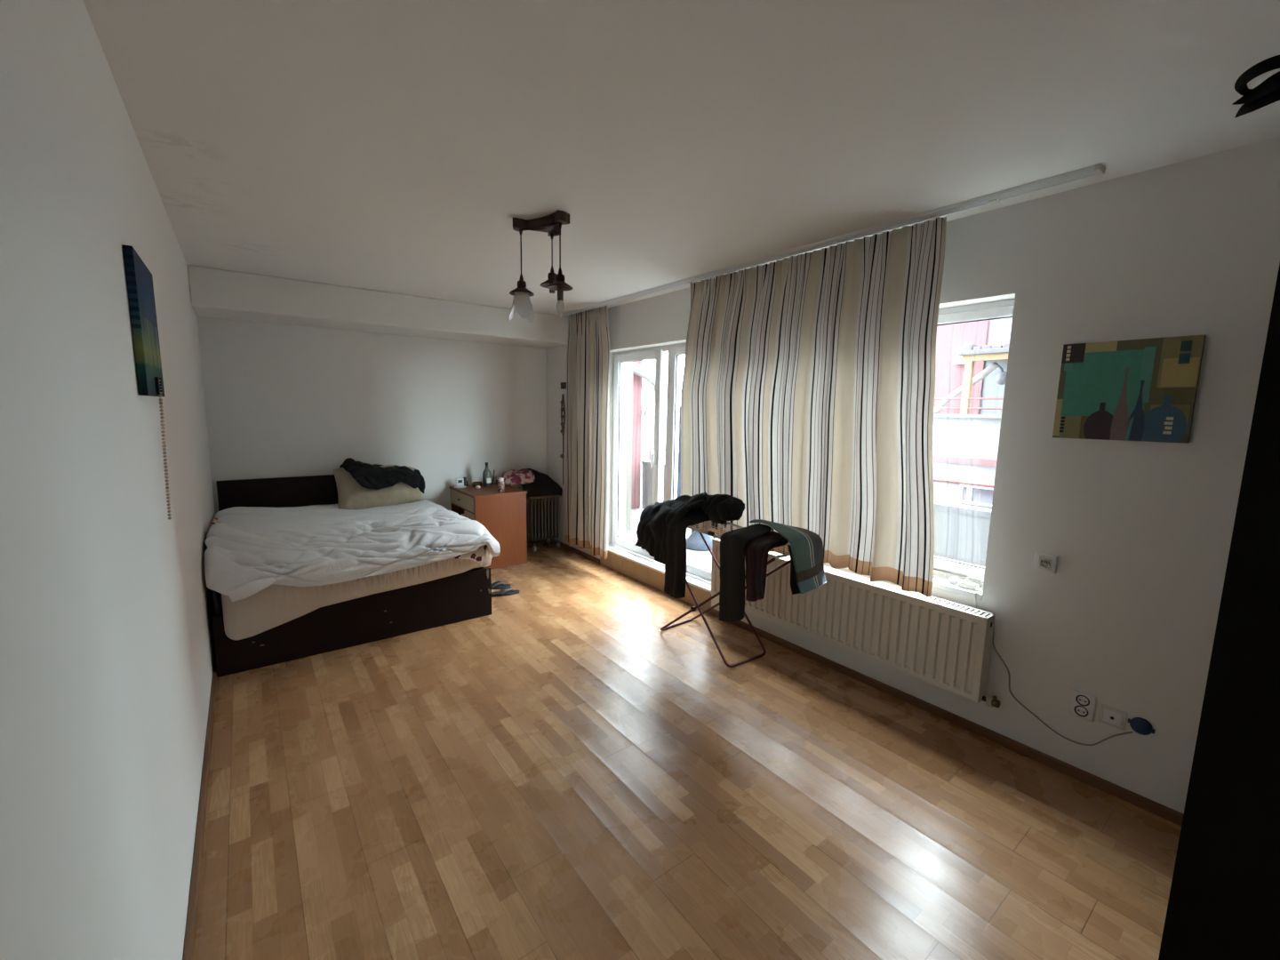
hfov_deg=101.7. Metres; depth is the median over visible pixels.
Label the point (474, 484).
ashtray
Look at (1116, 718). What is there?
socket
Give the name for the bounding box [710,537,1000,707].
radiator
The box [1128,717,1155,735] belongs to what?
plug
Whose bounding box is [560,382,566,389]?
wall plate
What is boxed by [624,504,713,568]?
floor
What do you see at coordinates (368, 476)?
jacket
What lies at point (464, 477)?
box
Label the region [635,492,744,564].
hooded jacket
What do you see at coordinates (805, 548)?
towel
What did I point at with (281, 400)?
wall
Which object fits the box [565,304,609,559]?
curtain
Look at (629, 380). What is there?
wall
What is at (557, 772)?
floor
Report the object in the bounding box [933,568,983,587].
trim
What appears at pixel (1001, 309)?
window
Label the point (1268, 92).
ceiling lamp
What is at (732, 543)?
trousers
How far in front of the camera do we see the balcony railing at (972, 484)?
4.42 m
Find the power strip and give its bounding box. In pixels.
[933,575,983,608]
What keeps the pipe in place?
attached to the wall at (637, 380)
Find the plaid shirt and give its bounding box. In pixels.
[744,530,788,601]
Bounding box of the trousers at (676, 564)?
[664,507,710,598]
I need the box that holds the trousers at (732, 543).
[719,523,771,622]
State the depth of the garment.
5.78 m
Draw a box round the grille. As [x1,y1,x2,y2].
[712,538,995,621]
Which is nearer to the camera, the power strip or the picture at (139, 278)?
the picture at (139, 278)
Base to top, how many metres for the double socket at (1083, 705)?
0.119 m
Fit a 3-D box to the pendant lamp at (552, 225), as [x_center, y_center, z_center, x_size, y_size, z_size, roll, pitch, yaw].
[-0.492,-1.082,2.680,0.284,0.502,0.340,-5,10,-37]
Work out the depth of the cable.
2.42 m
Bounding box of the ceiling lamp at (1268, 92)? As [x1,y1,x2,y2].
[1232,54,1279,117]
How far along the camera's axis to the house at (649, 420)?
48.99 m
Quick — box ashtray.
[472,481,482,487]
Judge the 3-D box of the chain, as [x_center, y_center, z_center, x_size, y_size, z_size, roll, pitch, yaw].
[-1.597,-0.096,1.752,0.016,0.486,0.122,-7,11,-45]
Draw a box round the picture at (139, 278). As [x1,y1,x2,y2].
[122,244,164,396]
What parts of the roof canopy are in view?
post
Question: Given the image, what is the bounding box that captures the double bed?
[211,474,491,677]
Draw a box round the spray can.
[497,477,504,492]
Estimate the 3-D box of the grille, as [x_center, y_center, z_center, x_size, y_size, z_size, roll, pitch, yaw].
[1.129,0.549,3.206,0.101,0.012,1.818,-5,10,-37]
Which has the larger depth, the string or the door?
the string
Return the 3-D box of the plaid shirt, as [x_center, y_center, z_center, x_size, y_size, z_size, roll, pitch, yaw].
[0.746,0.514,3.118,0.349,0.368,0.277,-5,10,-37]
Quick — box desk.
[449,482,527,569]
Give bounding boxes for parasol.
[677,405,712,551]
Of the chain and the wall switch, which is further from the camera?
the wall switch
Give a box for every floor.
[192,540,1181,959]
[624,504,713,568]
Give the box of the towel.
[749,519,826,594]
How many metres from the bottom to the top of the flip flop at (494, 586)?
0.054 m
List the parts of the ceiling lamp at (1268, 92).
arm, arm, arm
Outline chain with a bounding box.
[154,376,171,519]
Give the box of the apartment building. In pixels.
[932,317,1012,509]
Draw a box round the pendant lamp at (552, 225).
[508,209,573,322]
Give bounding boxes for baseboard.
[182,672,216,959]
[550,538,599,563]
[710,608,1183,825]
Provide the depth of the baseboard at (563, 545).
5.74 m
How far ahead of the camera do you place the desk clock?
5.46 m
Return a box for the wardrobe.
[1158,263,1279,959]
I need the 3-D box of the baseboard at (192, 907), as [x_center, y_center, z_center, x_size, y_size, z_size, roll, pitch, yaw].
[-1.172,1.388,1.332,0.018,0.050,4.290,-5,10,-37]
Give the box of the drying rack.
[660,521,790,667]
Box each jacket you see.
[339,457,425,493]
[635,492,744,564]
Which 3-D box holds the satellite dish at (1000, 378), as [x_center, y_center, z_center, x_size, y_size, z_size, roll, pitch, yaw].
[5.578,-1.651,8.072,0.142,0.351,0.295,1,8,1]
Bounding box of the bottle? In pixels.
[482,462,491,487]
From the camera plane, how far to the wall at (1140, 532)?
2.18 m
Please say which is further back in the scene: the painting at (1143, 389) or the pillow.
the pillow
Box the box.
[463,476,467,486]
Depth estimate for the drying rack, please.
3.44 m
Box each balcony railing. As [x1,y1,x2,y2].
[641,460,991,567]
[646,446,993,487]
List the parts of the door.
handle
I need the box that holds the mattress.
[221,546,493,639]
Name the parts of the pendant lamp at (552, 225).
cord, lamp shade, ceiling plate, cord, cord, bulb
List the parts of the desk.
drawer, door, panel, panel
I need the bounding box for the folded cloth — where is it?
[497,469,534,486]
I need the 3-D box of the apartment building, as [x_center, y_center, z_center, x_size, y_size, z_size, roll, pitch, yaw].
[8.590,2.649,7.607,5.060,14.200,13.000,-5,10,-37]
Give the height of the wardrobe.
2.080 m
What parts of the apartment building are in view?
wall plate, pane, rail, rail, pane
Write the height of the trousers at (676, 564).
0.608 m
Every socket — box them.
[1069,688,1096,721]
[1098,704,1127,730]
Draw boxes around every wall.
[0,0,215,959]
[196,315,547,514]
[546,136,1279,814]
[624,361,633,530]
[631,360,642,509]
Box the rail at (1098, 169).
[554,162,1104,317]
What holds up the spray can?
on the desk
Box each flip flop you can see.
[491,580,510,589]
[491,586,519,597]
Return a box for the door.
[611,343,711,582]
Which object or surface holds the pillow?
on the patterned blanket at (476, 556)
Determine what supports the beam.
attached to the wall at (281, 400)
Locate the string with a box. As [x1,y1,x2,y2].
[560,393,565,484]
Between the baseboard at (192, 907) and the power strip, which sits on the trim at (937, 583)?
the power strip
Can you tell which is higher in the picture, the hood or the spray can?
the spray can
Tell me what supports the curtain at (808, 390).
hanging from the rail at (1098, 169)
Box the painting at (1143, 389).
[1052,334,1206,443]
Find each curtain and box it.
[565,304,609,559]
[680,216,946,596]
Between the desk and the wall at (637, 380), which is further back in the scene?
the wall at (637, 380)
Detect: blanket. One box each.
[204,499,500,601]
[210,516,487,566]
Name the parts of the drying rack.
leg frame, leg frame, frame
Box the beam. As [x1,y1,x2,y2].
[187,264,567,348]
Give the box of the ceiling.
[83,0,1279,316]
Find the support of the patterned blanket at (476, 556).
on the mattress
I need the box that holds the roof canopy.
[957,343,1009,414]
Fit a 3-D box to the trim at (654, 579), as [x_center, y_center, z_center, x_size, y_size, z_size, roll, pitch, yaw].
[0.082,0.883,4.773,0.021,0.170,1.600,-5,10,-37]
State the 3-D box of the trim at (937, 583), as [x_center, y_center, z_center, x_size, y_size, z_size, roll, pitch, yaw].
[1.202,0.469,3.373,0.173,0.030,1.862,-5,10,-37]
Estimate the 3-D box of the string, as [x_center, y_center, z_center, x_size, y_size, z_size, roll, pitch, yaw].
[-0.873,-0.452,5.847,0.047,1.012,0.085,-5,10,-37]
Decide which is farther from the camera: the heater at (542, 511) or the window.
the heater at (542, 511)
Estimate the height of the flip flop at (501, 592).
0.054 m
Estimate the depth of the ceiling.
1.71 m
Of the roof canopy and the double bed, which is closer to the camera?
the double bed
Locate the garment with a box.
[519,468,562,495]
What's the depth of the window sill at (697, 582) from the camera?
4.79 m
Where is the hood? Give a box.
[699,494,744,524]
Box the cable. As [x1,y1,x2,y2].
[992,624,1132,745]
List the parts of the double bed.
headboard, foot panel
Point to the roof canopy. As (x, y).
(972, 353)
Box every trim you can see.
[600,551,711,612]
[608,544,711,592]
[932,576,983,599]
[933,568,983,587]
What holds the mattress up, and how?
on the double bed
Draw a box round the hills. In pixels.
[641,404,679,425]
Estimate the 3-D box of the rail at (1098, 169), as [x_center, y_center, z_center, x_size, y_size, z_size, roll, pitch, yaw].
[0.452,-1.449,3.723,0.074,0.022,4.375,-5,10,-37]
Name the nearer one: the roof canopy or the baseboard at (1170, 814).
the baseboard at (1170, 814)
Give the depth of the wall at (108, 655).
0.98 m
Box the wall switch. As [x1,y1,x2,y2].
[1032,552,1057,573]
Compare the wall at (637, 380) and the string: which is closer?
the string
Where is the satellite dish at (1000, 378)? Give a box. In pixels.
[995,362,1006,384]
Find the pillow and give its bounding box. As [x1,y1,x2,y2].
[333,464,423,509]
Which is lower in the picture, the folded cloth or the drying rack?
the drying rack
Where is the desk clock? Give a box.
[454,478,466,487]
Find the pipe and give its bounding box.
[632,362,655,416]
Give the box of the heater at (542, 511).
[526,494,559,551]
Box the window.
[933,298,1014,579]
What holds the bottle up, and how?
on the desk

